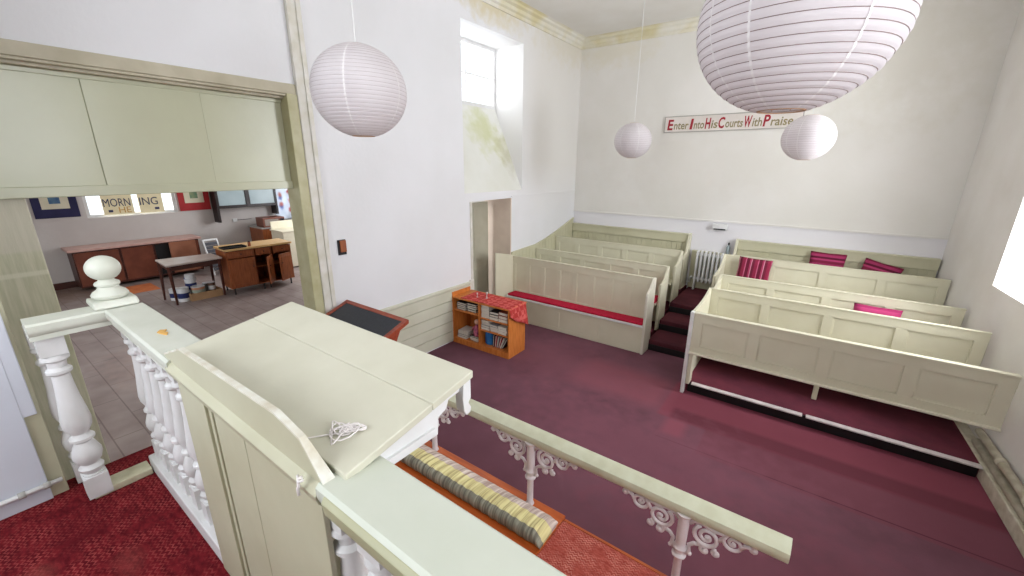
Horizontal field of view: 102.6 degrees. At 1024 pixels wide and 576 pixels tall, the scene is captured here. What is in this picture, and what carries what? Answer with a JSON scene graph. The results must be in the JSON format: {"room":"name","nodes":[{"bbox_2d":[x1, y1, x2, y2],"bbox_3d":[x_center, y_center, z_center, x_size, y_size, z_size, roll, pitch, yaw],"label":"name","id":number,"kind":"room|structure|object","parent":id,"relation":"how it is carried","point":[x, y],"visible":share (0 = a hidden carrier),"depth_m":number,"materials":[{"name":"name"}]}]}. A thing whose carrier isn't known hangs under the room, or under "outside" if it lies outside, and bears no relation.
{"room":"church","nodes":[
{"label":"church","id":0,"kind":"room"},
{"bbox_2d":[0,314,53,520],"bbox_3d":[-2.729,-0.171,1.023,0.180,4.700,1.647,12,20,34],"label":"wall","id":1,"kind":"structure","parent":0,"point":[21,469],"depth_m":1.84,"materials":[{"name":"paint"}]},
{"bbox_2d":[0,476,62,506],"bbox_3d":[-2.624,1.096,1.379,0.032,0.030,1.550,12,20,34],"label":"conduit","id":2,"kind":"object","parent":1,"relation":"attached to","point":[46,485],"visible":1,"depth_m":1.90,"materials":[{"name":"metal"}]},
{"bbox_2d":[0,300,68,495],"bbox_3d":[-2.301,0.462,1.890,0.215,3.000,0.110,12,20,34],"label":"trim","id":3,"kind":"structure","parent":1,"relation":"attached to","point":[36,425],"depth_m":1.92,"materials":[{"name":"paint"}]},
{"bbox_2d":[0,199,109,480],"bbox_3d":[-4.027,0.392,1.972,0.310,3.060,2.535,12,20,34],"label":"door frame post","id":4,"kind":"object","parent":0,"point":[27,290],"visible":0.18,"depth_m":2.74,"materials":[{"name":"wood"}]},
{"bbox_2d":[0,445,229,575],"bbox_3d":[-0.894,1.944,0.544,4.280,0.950,2.010,12,20,34],"label":"floor","id":5,"kind":"structure","parent":0,"point":[138,528],"depth_m":1.78,"materials":[{"name":"red carpet"}]},
{"bbox_2d":[20,255,566,575],"bbox_3d":[-0.321,0.716,1.010,4.207,1.145,0.685,12,20,34],"label":"pulpit","id":6,"kind":"object","parent":5,"relation":"on","point":[232,412],"visible":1,"depth_m":1.18,"materials":[{"name":"white paint"}]},
{"bbox_2d":[157,329,167,334],"bbox_3d":[-1.356,0.173,1.599,0.080,0.004,0.033,12,20,34],"label":"dry leaf","id":7,"kind":"object","parent":6,"relation":"on","point":[163,332],"visible":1,"depth_m":1.59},
{"bbox_2d":[296,474,303,495],"bbox_3d":[-0.448,0.419,0.868,0.028,0.047,0.016,12,20,34],"label":"knot","id":8,"kind":"object","parent":6,"relation":"hanging from","point":[300,479],"visible":1,"depth_m":0.86,"materials":[{"name":"white fabric"}]},
{"bbox_2d":[307,421,366,444],"bbox_3d":[-0.416,0.340,0.970,0.138,0.027,0.075,6,18,19],"label":"string tangle","id":9,"kind":"object","parent":6,"relation":"on","point":[348,428],"visible":1,"depth_m":0.97,"materials":[{"name":"white fabric"}]},
{"bbox_2d":[26,192,291,283],"bbox_3d":[-8.982,-1.580,8.558,0.300,3.000,9.400,12,20,34],"label":"wall","id":10,"kind":"structure","parent":0,"point":[53,234],"depth_m":9.14,"materials":[{"name":"paint"}]},
{"bbox_2d":[29,197,80,218],"bbox_3d":[-9.054,-1.845,8.078,0.032,0.920,0.630,12,20,34],"label":"framed picture","id":11,"kind":"object","parent":10,"relation":"attached to","point":[54,207],"visible":0.41,"depth_m":8.13},
{"bbox_2d":[82,193,177,217],"bbox_3d":[-8.431,-2.223,9.016,0.050,1.220,1.550,12,20,34],"label":"window","id":12,"kind":"structure","parent":10,"relation":"in","point":[171,194],"depth_m":9.09,"materials":[{"name":"white paint"}]},
{"bbox_2d":[100,195,134,214],"bbox_3d":[-8.534,-2.088,8.804,0.009,1.000,0.500,12,20,34],"label":"poster","id":13,"kind":"object","parent":12,"relation":"attached to","point":[111,204],"visible":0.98,"depth_m":8.88,"materials":[{"name":"paper"}]},
{"bbox_2d":[136,193,164,212],"bbox_3d":[-8.201,-2.216,9.242,0.009,1.000,0.430,12,20,34],"label":"poster","id":14,"kind":"object","parent":12,"relation":"attached to","point":[147,202],"visible":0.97,"depth_m":9.32,"materials":[{"name":"paper"}]},
{"bbox_2d":[53,265,208,289],"bbox_3d":[-8.919,-0.153,8.797,0.030,0.130,9.200,12,20,34],"label":"baseboard","id":15,"kind":"structure","parent":10,"relation":"attached to","point":[65,285],"depth_m":8.44,"materials":[{"name":"brown wood"}]},
{"bbox_2d":[177,192,210,210],"bbox_3d":[-7.693,-2.353,9.873,0.032,0.950,0.630,12,20,34],"label":"framed picture","id":16,"kind":"object","parent":10,"relation":"attached to","point":[188,201],"visible":0.41,"depth_m":9.93},
{"bbox_2d":[209,189,278,222],"bbox_3d":[-6.947,-2.402,10.672,0.320,1.240,1.450,12,20,34],"label":"upper cabinet","id":17,"kind":"object","parent":10,"relation":"attached to","point":[265,197],"visible":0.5,"depth_m":10.50,"materials":[{"name":"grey glass"}]},
{"bbox_2d":[275,189,291,218],"bbox_3d":[-6.412,-2.462,11.634,0.028,0.974,0.620,12,20,34],"label":"blind","id":18,"kind":"object","parent":10,"relation":"attached to","point":[282,195],"visible":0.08,"depth_m":11.60,"materials":[{"name":"white fabric"}]},
{"bbox_2d":[0,0,581,352],"bbox_3d":[-1.813,-1.326,4.891,0.900,4.720,9.250,12,20,34],"label":"wall","id":19,"kind":"structure","parent":0,"point":[398,201],"depth_m":4.85,"materials":[{"name":"paint"}]},
{"bbox_2d":[0,64,292,198],"bbox_3d":[-3.166,-0.935,2.446,0.045,0.795,3.585,12,20,34],"label":"partition panel","id":20,"kind":"object","parent":19,"relation":"attached to","point":[63,134],"visible":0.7,"depth_m":2.95,"materials":[{"name":"paint"}]},
{"bbox_2d":[0,38,295,98],"bbox_3d":[-3.144,-1.370,2.332,0.227,0.125,3.730,12,20,34],"label":"trim","id":21,"kind":"structure","parent":19,"relation":"attached to","point":[12,52],"depth_m":2.84,"materials":[{"name":"beige paint"}]},
{"bbox_2d":[280,93,324,313],"bbox_3d":[-2.079,-0.273,4.187,0.230,3.100,0.097,12,20,34],"label":"trim","id":22,"kind":"structure","parent":19,"relation":"attached to","point":[299,195],"depth_m":3.99,"materials":[{"name":"green paint"}]},
{"bbox_2d":[283,0,336,313],"bbox_3d":[-1.917,-1.054,3.974,0.060,4.720,0.120,12,20,34],"label":"trim","id":23,"kind":"structure","parent":19,"relation":"attached to","point":[292,8],"depth_m":3.87,"materials":[{"name":"beige paint"}]},
{"bbox_2d":[337,239,346,254],"bbox_3d":[-1.800,-0.431,4.357,0.035,0.160,0.090,12,20,34],"label":"light switch","id":24,"kind":"object","parent":19,"relation":"attached to","point":[342,248],"visible":1,"depth_m":4.34,"materials":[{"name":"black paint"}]},
{"bbox_2d":[381,281,470,352],"bbox_3d":[-1.268,0.537,5.421,0.035,0.815,2.170,12,20,34],"label":"trim","id":25,"kind":"structure","parent":19,"relation":"attached to","point":[430,316],"depth_m":5.58,"materials":[{"name":"beige paint"}]},
{"bbox_2d":[469,202,473,289],"bbox_3d":[-0.612,-0.269,6.138,0.045,2.000,0.080,12,20,34],"label":"trim","id":26,"kind":"structure","parent":19,"relation":"attached to","point":[471,280],"depth_m":6.04,"materials":[{"name":"beige paint"}]},
{"bbox_2d":[472,201,488,292],"bbox_3d":[-0.635,-0.410,6.734,0.098,1.930,0.840,11,20,32],"label":"door","id":27,"kind":"structure","parent":19,"relation":"in","point":[479,209],"depth_m":6.83,"materials":[{"name":"green paint"}]},
{"bbox_2d":[485,198,511,294],"bbox_3d":[-0.243,-0.544,7.073,0.551,2.000,0.020,12,20,34],"label":"trim","id":28,"kind":"structure","parent":19,"relation":"attached to","point":[499,210],"depth_m":6.92,"materials":[{"name":"paint"}]},
{"bbox_2d":[480,0,585,49],"bbox_3d":[-1.371,-3.420,3.945,0.150,0.160,9.250,12,20,34],"label":"trim","id":29,"kind":"structure","parent":19,"relation":"attached to","point":[518,9],"depth_m":6.30,"materials":[{"name":"paint"}]},
{"bbox_2d":[511,217,573,258],"bbox_3d":[0.628,-0.638,7.776,0.035,1.192,2.150,12,20,34],"label":"trim","id":30,"kind":"structure","parent":19,"relation":"attached to","point":[565,230],"depth_m":7.79,"materials":[{"name":"green paint"}]},
{"bbox_2d":[511,190,575,196],"bbox_3d":[0.638,-1.725,7.471,0.015,0.020,2.180,12,20,34],"label":"trim","id":31,"kind":"structure","parent":19,"relation":"attached to","point":[571,190],"depth_m":7.28,"materials":[{"name":"paint"}]},
{"bbox_2d":[461,42,490,105],"bbox_3d":[-0.775,-3.257,6.183,0.250,1.100,1.750,12,20,34],"label":"window frame","id":32,"kind":"structure","parent":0,"point":[486,55],"depth_m":6.72,"materials":[{"name":"paint"}]},
{"bbox_2d":[461,37,494,109],"bbox_3d":[-0.703,-3.212,6.122,0.050,0.890,1.400,12,20,34],"label":"window","id":33,"kind":"structure","parent":32,"relation":"in","point":[464,41],"depth_m":6.38,"materials":[{"name":"white paint"}]},
{"bbox_2d":[55,266,1023,575],"bbox_3d":[-2.835,1.015,5.481,14.400,0.120,10.700,12,20,34],"label":"floor","id":34,"kind":"structure","parent":0,"point":[847,507],"depth_m":3.70,"materials":[{"name":"red carpet"}]},
{"bbox_2d":[61,234,203,288],"bbox_3d":[-8.220,-0.638,9.086,0.625,0.785,2.210,12,20,34],"label":"sideboard","id":35,"kind":"object","parent":34,"relation":"on","point":[137,258],"visible":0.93,"depth_m":8.85,"materials":[{"name":"brown wood"}]},
{"bbox_2d":[61,234,200,252],"bbox_3d":[-8.219,-0.993,8.981,0.620,0.045,2.210,12,20,34],"label":"countertop","id":36,"kind":"structure","parent":35,"relation":"on","point":[82,248],"depth_m":8.76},
{"bbox_2d":[125,283,160,293],"bbox_3d":[-7.756,0.032,8.419,0.700,0.006,0.700,12,20,34],"label":"cardboard sheet","id":37,"kind":"object","parent":34,"relation":"on","point":[148,286],"visible":0.64,"depth_m":8.49,"materials":[{"name":"cardboard"}]},
{"bbox_2d":[168,287,177,300],"bbox_3d":[-6.407,0.116,7.805,0.163,0.220,0.163,12,20,34],"label":"tin","id":38,"kind":"object","parent":34,"relation":"on","point":[171,294],"visible":0.53,"depth_m":7.74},
{"bbox_2d":[176,286,189,301],"bbox_3d":[-6.198,0.118,7.750,0.194,0.250,0.194,12,20,34],"label":"tin","id":39,"kind":"object","parent":34,"relation":"on","point":[182,292],"visible":0.94,"depth_m":7.69,"materials":[{"name":"metal"}]},
{"bbox_2d":[155,253,225,304],"bbox_3d":[-6.060,-0.171,7.786,0.817,0.795,0.890,12,20,34],"label":"side table","id":40,"kind":"object","parent":34,"relation":"on","point":[185,262],"visible":0.95,"depth_m":7.59,"materials":[{"name":"brown wood"}]},
{"bbox_2d":[189,285,223,301],"bbox_3d":[-6.066,0.086,8.053,0.500,0.140,0.520,12,20,34],"label":"carton","id":41,"kind":"object","parent":34,"relation":"on","point":[218,291],"visible":0.58,"depth_m":7.90,"materials":[{"name":"cardboard"}]},
{"bbox_2d":[184,277,196,292],"bbox_3d":[-6.223,-0.065,7.960,0.184,0.300,0.184,12,20,34],"label":"tin","id":42,"kind":"object","parent":41,"relation":"on","point":[188,282],"visible":0.48,"depth_m":7.88,"materials":[{"name":"metal"}]},
{"bbox_2d":[184,273,194,278],"bbox_3d":[-6.152,-0.225,7.834,0.163,0.080,0.163,12,20,34],"label":"tub","id":43,"kind":"object","parent":42,"relation":"on","point":[189,275],"visible":1,"depth_m":7.79,"materials":[{"name":"white plastic"}]},
{"bbox_2d":[190,284,205,293],"bbox_3d":[-6.038,0.033,7.900,0.224,0.150,0.224,12,20,34],"label":"tub","id":44,"kind":"object","parent":41,"relation":"on","point":[199,288],"visible":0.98,"depth_m":7.83,"materials":[{"name":"white plastic"}]},
{"bbox_2d":[207,281,215,290],"bbox_3d":[-5.892,-0.032,8.054,0.122,0.190,0.122,12,20,34],"label":"tin","id":45,"kind":"object","parent":41,"relation":"on","point":[211,284],"visible":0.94,"depth_m":8.01,"materials":[{"name":"white metal"}]},
{"bbox_2d":[202,238,218,274],"bbox_3d":[-6.953,-0.739,9.626,0.255,0.815,0.320,9,19,27],"label":"folded chair","id":46,"kind":"object","parent":34,"relation":"on","point":[206,245],"visible":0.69,"depth_m":9.56,"materials":[{"name":"white paint"}]},
{"bbox_2d":[213,238,294,294],"bbox_3d":[-5.242,-0.452,8.516,0.823,0.920,1.240,13,21,36],"label":"base cabinet","id":47,"kind":"object","parent":34,"relation":"on","point":[270,260],"visible":0.96,"depth_m":8.34,"materials":[{"name":"brown wood"}]},
{"bbox_2d":[213,238,290,251],"bbox_3d":[-5.318,-0.892,8.450,0.620,0.040,1.240,13,21,36],"label":"countertop","id":48,"kind":"structure","parent":47,"relation":"on","point":[270,242],"depth_m":8.45,"materials":[{"name":"brown wood"}]},
{"bbox_2d":[218,244,246,249],"bbox_3d":[-5.448,-0.800,8.008,0.240,0.030,0.400,12,20,34],"label":"baking tray","id":49,"kind":"object","parent":48,"relation":"on","point":[238,245],"visible":1,"depth_m":8.00,"materials":[{"name":"black paint"}]},
{"bbox_2d":[248,225,271,240],"bbox_3d":[-6.492,-1.259,11.208,0.810,0.910,0.860,12,20,34],"label":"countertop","id":50,"kind":"structure","parent":34,"relation":"on","point":[257,233],"depth_m":10.74,"materials":[{"name":"brown wood"}]},
{"bbox_2d":[248,225,270,228],"bbox_3d":[-6.489,-1.681,11.082,0.810,0.030,0.860,12,20,34],"label":"countertop","id":51,"kind":"structure","parent":50,"relation":"on","point":[253,226],"depth_m":10.68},
{"bbox_2d":[255,215,283,227],"bbox_3d":[-6.416,-1.771,10.910,0.430,0.240,0.540,12,20,34],"label":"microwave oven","id":52,"kind":"object","parent":50,"relation":"on","point":[264,221],"visible":0.68,"depth_m":10.72,"materials":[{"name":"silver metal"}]},
{"bbox_2d":[270,220,298,266],"bbox_3d":[-5.504,-1.184,10.563,0.640,1.090,1.010,12,20,34],"label":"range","id":53,"kind":"object","parent":34,"relation":"on","point":[283,229],"visible":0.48,"depth_m":10.23,"materials":[{"name":"metal"}]},
{"bbox_2d":[270,227,293,232],"bbox_3d":[-5.501,-1.510,10.466,0.640,0.030,1.010,12,20,34],"label":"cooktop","id":54,"kind":"object","parent":53,"relation":"in","point":[273,229],"depth_m":10.23,"materials":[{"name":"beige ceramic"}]},
{"bbox_2d":[326,300,408,341],"bbox_3d":[-1.524,0.797,4.099,1.000,1.107,0.500,12,20,34],"label":"lectern","id":55,"kind":"object","parent":34,"relation":"on","point":[379,322],"visible":0.34,"depth_m":4.00,"materials":[{"name":"brown wood"}]},
{"bbox_2d":[452,286,526,358],"bbox_3d":[-0.335,0.463,5.854,1.010,0.765,0.425,12,20,33],"label":"bookcase","id":56,"kind":"object","parent":34,"relation":"on","point":[461,318],"visible":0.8,"depth_m":5.73,"materials":[{"name":"brown wood"}]},
{"bbox_2d":[485,332,493,344],"bbox_3d":[-0.310,0.687,5.777,0.144,0.210,0.114,12,20,33],"label":"book","id":57,"kind":"object","parent":56,"relation":"on","point":[488,336],"visible":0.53,"depth_m":5.73,"materials":[{"name":"paper"}]},
{"bbox_2d":[461,291,527,324],"bbox_3d":[-0.241,0.325,5.732,0.920,0.334,0.398,12,20,33],"label":"table cloth","id":58,"kind":"object","parent":56,"relation":"on","point":[519,313],"visible":0.98,"depth_m":5.59,"materials":[{"name":"fabric"}]},
{"bbox_3d":[-0.071,0.420,5.550,0.140,0.041,0.190,11,19,31],"label":"book","id":59,"kind":"object","parent":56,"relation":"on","visible":0},
{"bbox_2d":[498,315,507,320],"bbox_3d":[-0.070,0.378,5.533,0.140,0.048,0.190,12,20,34],"label":"book","id":60,"kind":"object","parent":59,"relation":"on","point":[499,316],"visible":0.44,"depth_m":5.46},
{"bbox_2d":[499,310,507,316],"bbox_3d":[-0.065,0.332,5.526,0.140,0.044,0.190,13,20,35],"label":"book","id":61,"kind":"object","parent":60,"relation":"on","point":[502,313],"visible":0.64,"depth_m":5.47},
{"bbox_3d":[-0.079,0.592,5.598,0.140,0.035,0.190,13,20,35],"label":"book","id":62,"kind":"object","parent":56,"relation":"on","visible":0},
{"bbox_3d":[-0.077,0.559,5.587,0.140,0.033,0.190,11,20,31],"label":"book","id":63,"kind":"object","parent":62,"relation":"on","visible":0},
{"bbox_2d":[498,325,507,330],"bbox_3d":[-0.076,0.524,5.580,0.140,0.037,0.190,12,20,34],"label":"book","id":64,"kind":"object","parent":63,"relation":"on","point":[502,327],"visible":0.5,"depth_m":5.52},
{"bbox_3d":[-0.196,0.398,5.627,0.140,0.039,0.190,12,20,34],"label":"book","id":65,"kind":"object","parent":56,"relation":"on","visible":0},
{"bbox_3d":[-0.199,0.359,5.619,0.140,0.037,0.190,11,20,32],"label":"book","id":66,"kind":"object","parent":65,"relation":"on","visible":0},
{"bbox_2d":[489,308,501,315],"bbox_3d":[-0.196,0.322,5.611,0.140,0.037,0.190,11,20,31],"label":"book","id":67,"kind":"object","parent":66,"relation":"on","point":[495,311],"visible":0.69,"depth_m":5.56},
{"bbox_3d":[-0.668,0.692,6.072,0.170,0.027,0.210,13,21,37],"label":"book","id":68,"kind":"object","parent":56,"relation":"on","visible":0},
{"bbox_3d":[-0.663,0.665,6.065,0.170,0.028,0.210,11,20,32],"label":"book","id":69,"kind":"object","parent":68,"relation":"on","visible":0},
{"bbox_3d":[-0.661,0.636,6.062,0.170,0.027,0.210,11,19,31],"label":"book","id":70,"kind":"object","parent":69,"relation":"on","visible":0},
{"bbox_2d":[458,325,473,333],"bbox_3d":[-0.661,0.611,6.050,0.170,0.026,0.210,10,19,29],"label":"book","id":71,"kind":"object","parent":70,"relation":"on","point":[466,329],"visible":0.88,"depth_m":6.01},
{"bbox_3d":[-0.189,0.565,5.683,0.130,0.037,0.190,11,20,32],"label":"book","id":72,"kind":"object","parent":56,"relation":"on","visible":0},
{"bbox_3d":[-0.196,0.532,5.668,0.130,0.033,0.190,11,20,33],"label":"book","id":73,"kind":"object","parent":72,"relation":"on","visible":0},
{"bbox_2d":[490,322,501,327],"bbox_3d":[-0.197,0.500,5.661,0.130,0.031,0.190,13,20,35],"label":"book","id":74,"kind":"object","parent":73,"relation":"on","point":[495,325],"visible":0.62,"depth_m":5.61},
{"bbox_3d":[-0.480,0.727,5.959,0.150,0.027,0.200,14,22,39],"label":"book","id":75,"kind":"object","parent":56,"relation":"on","visible":0},
{"bbox_3d":[-0.482,0.704,5.941,0.150,0.026,0.200,12,20,33],"label":"book","id":76,"kind":"object","parent":75,"relation":"on","visible":0},
{"bbox_3d":[-0.479,0.678,5.940,0.150,0.024,0.200,11,20,32],"label":"book","id":77,"kind":"object","parent":76,"relation":"on","visible":0},
{"bbox_2d":[472,319,478,336],"bbox_3d":[-0.498,0.563,5.828,0.135,0.255,0.107,12,20,33],"label":"doll","id":78,"kind":"object","parent":77,"relation":"on","point":[475,332],"visible":0.77,"depth_m":5.79,"materials":[{"name":"pink fabric"}]},
{"bbox_2d":[495,253,656,354],"bbox_3d":[0.849,0.153,6.221,2.416,1.171,0.520,12,20,34],"label":"bench","id":79,"kind":"object","parent":34,"relation":"on","point":[613,291],"visible":0.9,"depth_m":6.23,"materials":[{"name":"beige paint"}]},
{"bbox_2d":[508,291,642,325],"bbox_3d":[0.915,0.279,6.327,2.290,0.033,0.215,12,20,34],"label":"seat cushion","id":80,"kind":"object","parent":79,"relation":"on","point":[604,313],"visible":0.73,"depth_m":6.21,"materials":[{"name":"fabric"}]},
{"bbox_2d":[680,311,1021,431],"bbox_3d":[2.954,0.927,3.990,2.402,0.990,0.148,12,20,34],"label":"pew","id":81,"kind":"object","parent":34,"relation":"on","point":[978,396],"visible":1,"depth_m":3.73,"materials":[{"name":"beige paint"}]},
{"bbox_2d":[537,521,660,575],"bbox_3d":[0.136,1.887,2.023,4.400,0.230,1.525,12,20,34],"label":"floor","id":82,"kind":"structure","parent":0,"point":[573,552],"depth_m":2.49,"materials":[{"name":"carpet"}]},
{"bbox_2d":[394,441,564,555],"bbox_3d":[-0.523,1.370,3.128,1.910,0.117,0.395,12,20,34],"label":"cushion","id":83,"kind":"object","parent":82,"relation":"on","point":[493,501],"visible":0.67,"depth_m":2.84,"materials":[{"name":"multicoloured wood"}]},
{"bbox_2d":[432,394,792,575],"bbox_3d":[0.188,1.237,2.753,2.735,0.600,0.111,12,20,34],"label":"rail","id":84,"kind":"object","parent":82,"relation":"on","point":[685,506],"visible":0.79,"depth_m":2.27,"materials":[{"name":"beige paint"}]},
{"bbox_2d":[563,519,666,575],"bbox_3d":[0.591,1.712,2.620,4.400,0.232,0.026,12,20,34],"label":"trim","id":85,"kind":"structure","parent":82,"relation":"attached to","point":[565,520],"depth_m":2.54,"materials":[{"name":"orange wood"}]},
{"bbox_2d":[520,0,704,36],"bbox_3d":[1.015,-3.101,2.450,7.400,0.120,9.800,12,20,34],"label":"ceiling","id":86,"kind":"structure","parent":0,"point":[587,18],"depth_m":6.16,"materials":[{"name":"paint"}]},
{"bbox_2d":[309,0,406,136],"bbox_3d":[-0.903,-1.916,2.230,0.544,2.055,0.544,-4,17,-16],"label":"paper lantern","id":87,"kind":"object","parent":86,"relation":"hanging from","point":[355,87],"visible":1,"depth_m":2.26,"materials":[{"name":"paper"}]},
{"bbox_2d":[614,3,651,157],"bbox_3d":[1.697,-2.848,5.513,0.504,2.103,0.504,3,17,8],"label":"paper lantern","id":88,"kind":"object","parent":86,"relation":"hanging from","point":[632,140],"visible":1,"depth_m":5.57,"materials":[{"name":"paper"}]},
{"bbox_2d":[780,109,836,159],"bbox_3d":[3.236,-2.440,4.240,0.504,2.135,0.504,3,17,8],"label":"paper lantern","id":89,"kind":"object","parent":86,"relation":"hanging from","point":[808,137],"visible":1,"depth_m":4.32,"materials":[{"name":"paper"}]},
{"bbox_2d":[696,0,922,113],"bbox_3d":[1.037,-1.641,1.285,0.666,2.014,0.665,-14,22,-40],"label":"paper lantern","id":90,"kind":"object","parent":86,"relation":"hanging from","point":[760,56],"visible":1,"depth_m":1.32,"materials":[{"name":"white paper"}]},
{"bbox_2d":[650,285,686,336],"bbox_3d":[1.594,0.200,7.339,2.340,0.450,2.130,12,20,34],"label":"floor","id":91,"kind":"structure","parent":0,"point":[682,289],"depth_m":6.65,"materials":[{"name":"carpet"}]},
{"bbox_2d":[536,248,669,329],"bbox_3d":[1.299,-0.047,6.803,2.369,0.925,0.385,12,20,34],"label":"pew","id":92,"kind":"object","parent":91,"relation":"on","point":[661,272],"visible":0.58,"depth_m":6.54,"materials":[{"name":"beige paint"}]},
{"bbox_2d":[555,236,683,305],"bbox_3d":[1.713,-0.337,7.307,2.369,0.900,0.385,12,20,34],"label":"pew","id":93,"kind":"object","parent":91,"relation":"on","point":[672,258],"visible":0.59,"depth_m":7.13,"materials":[{"name":"beige paint"}]},
{"bbox_2d":[572,222,691,288],"bbox_3d":[2.099,-0.663,7.806,2.310,0.945,0.402,12,20,34],"label":"pew","id":94,"kind":"object","parent":91,"relation":"on","point":[633,236],"visible":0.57,"depth_m":7.66,"materials":[{"name":"green paint"}]},
{"bbox_2d":[649,287,707,351],"bbox_3d":[2.819,0.466,6.480,0.620,0.450,2.162,12,20,34],"label":"steps","id":95,"kind":"structure","parent":0,"point":[689,298],"depth_m":6.14,"materials":[{"name":"carpet"}]},
{"bbox_2d":[648,306,692,358],"bbox_3d":[2.460,0.633,6.016,0.620,0.390,0.955,12,20,34],"label":"trim","id":96,"kind":"structure","parent":95,"relation":"attached to","point":[652,347],"depth_m":6.00,"materials":[{"name":"black paint"}]},
{"bbox_2d":[686,250,723,288],"bbox_3d":[3.299,-0.293,7.053,0.545,0.685,0.100,12,20,34],"label":"radiator","id":97,"kind":"object","parent":95,"relation":"on","point":[706,279],"visible":0.87,"depth_m":6.99,"materials":[{"name":"metal"}]},
{"bbox_2d":[711,254,951,304],"bbox_3d":[4.095,0.148,5.509,2.494,0.795,0.745,12,20,34],"label":"pew","id":98,"kind":"object","parent":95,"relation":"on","point":[930,290],"visible":0.52,"depth_m":5.51,"materials":[{"name":"beige paint"}]},
{"bbox_2d":[736,256,772,279],"bbox_3d":[3.575,-0.268,6.076,0.441,0.350,0.149,12,20,34],"label":"cushion","id":99,"kind":"object","parent":98,"relation":"on","point":[748,267],"visible":0.85,"depth_m":6.02,"materials":[{"name":"fabric"}]},
{"bbox_2d":[573,0,1022,287],"bbox_3d":[3.586,-1.801,6.807,6.900,4.820,0.300,12,20,34],"label":"wall","id":100,"kind":"structure","parent":0,"point":[900,159],"depth_m":6.09,"materials":[{"name":"paint"}]},
{"bbox_2d":[582,16,699,49],"bbox_3d":[3.512,-3.974,5.939,5.600,0.160,0.150,12,20,34],"label":"trim","id":101,"kind":"structure","parent":100,"relation":"attached to","point":[690,24],"depth_m":6.87,"materials":[{"name":"paint"}]},
{"bbox_2d":[688,250,725,289],"bbox_3d":[3.411,-0.301,7.127,0.600,0.660,0.070,12,20,34],"label":"backboard","id":102,"kind":"object","parent":100,"relation":"attached to","point":[703,285],"visible":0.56,"depth_m":7.18,"materials":[{"name":"green paint"}]},
{"bbox_2d":[712,223,727,229],"bbox_3d":[3.475,-1.020,6.854,0.220,0.095,0.075,12,20,34],"label":"heater","id":103,"kind":"object","parent":100,"relation":"attached to","point":[715,226],"visible":1,"depth_m":6.82,"materials":[{"name":"white paint"}]},
{"bbox_2d":[664,111,804,132],"bbox_3d":[3.413,-2.621,6.482,1.970,0.255,0.026,12,20,34],"label":"board","id":104,"kind":"object","parent":100,"relation":"attached to","point":[743,120],"visible":0.98,"depth_m":6.47,"materials":[{"name":"wood"}]},
{"bbox_2d":[573,210,948,239],"bbox_3d":[3.487,-1.113,6.878,5.500,0.030,0.018,12,20,34],"label":"trim","id":105,"kind":"structure","parent":100,"relation":"attached to","point":[771,225],"depth_m":6.38,"materials":[{"name":"paint"}]},
{"bbox_2d":[685,357,979,476],"bbox_3d":[3.832,0.850,5.272,2.450,0.420,2.990,12,20,34],"label":"platform","id":106,"kind":"structure","parent":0,"point":[927,431],"depth_m":4.26,"materials":[{"name":"carpet"}]},
{"bbox_2d":[687,382,977,476],"bbox_3d":[2.985,1.346,4.122,2.330,0.112,0.014,12,20,34],"label":"trim","id":107,"kind":"structure","parent":106,"relation":"attached to","point":[907,452],"depth_m":3.97,"materials":[{"name":"black paint"}]},
{"bbox_2d":[691,382,982,469],"bbox_3d":[2.993,1.294,4.073,2.300,0.016,0.060,12,20,34],"label":"trim","id":108,"kind":"structure","parent":106,"relation":"attached to","point":[955,459],"depth_m":3.90,"materials":[{"name":"wood"}]},
{"bbox_2d":[733,239,941,277],"bbox_3d":[4.571,-0.120,6.086,2.410,0.925,0.402,12,20,34],"label":"pew","id":109,"kind":"object","parent":106,"relation":"on","point":[912,265],"visible":0.34,"depth_m":5.97,"materials":[{"name":"green paint"}]},
{"bbox_2d":[809,251,846,266],"bbox_3d":[4.605,-0.356,6.016,0.435,0.323,0.147,12,20,34],"label":"cushion","id":110,"kind":"object","parent":109,"relation":"on","point":[838,260],"visible":0.62,"depth_m":5.96,"materials":[{"name":"fabric"}]},
{"bbox_2d":[861,258,903,273],"bbox_3d":[5.089,-0.194,5.695,0.493,0.408,0.152,12,20,34],"label":"cushion","id":111,"kind":"object","parent":109,"relation":"on","point":[869,264],"visible":0.41,"depth_m":5.65,"materials":[{"name":"fabric"}]},
{"bbox_2d":[714,274,966,326],"bbox_3d":[3.665,0.478,4.891,2.409,0.788,0.800,12,20,34],"label":"pew","id":112,"kind":"object","parent":106,"relation":"on","point":[920,311],"visible":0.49,"depth_m":5.01,"materials":[{"name":"beige paint"}]},
{"bbox_2d":[853,303,902,317],"bbox_3d":[4.201,0.342,4.747,0.434,0.265,0.137,12,20,34],"label":"cushion","id":113,"kind":"object","parent":112,"relation":"on","point":[858,307],"visible":0.37,"depth_m":4.70,"materials":[{"name":"fabric"}]},
{"bbox_2d":[692,287,991,399],"bbox_3d":[3.199,0.741,4.278,2.399,0.950,0.800,12,20,34],"label":"pew","id":114,"kind":"object","parent":106,"relation":"on","point":[946,342],"visible":0.51,"depth_m":4.34,"materials":[{"name":"beige paint"}]},
{"bbox_2d":[936,0,1023,485],"bbox_3d":[3.419,-0.246,1.410,0.550,4.720,9.600,11,20,32],"label":"wall","id":115,"kind":"structure","parent":0,"point":[983,257],"depth_m":4.21,"materials":[{"name":"paint"}]},
{"bbox_2d":[953,420,1023,557],"bbox_3d":[2.744,2.064,1.676,0.090,0.130,6.908,11,20,32],"label":"baseboard","id":116,"kind":"structure","parent":115,"relation":"attached to","point":[1008,515],"depth_m":3.15,"materials":[{"name":"beige paint"}]},
{"bbox_2d":[971,428,1023,523],"bbox_3d":[2.518,2.007,1.315,0.078,0.175,5.905,11,20,32],"label":"pipe","id":117,"kind":"object","parent":115,"relation":"attached to","point":[1000,468],"visible":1,"depth_m":3.21,"materials":[{"name":"beige paint"}]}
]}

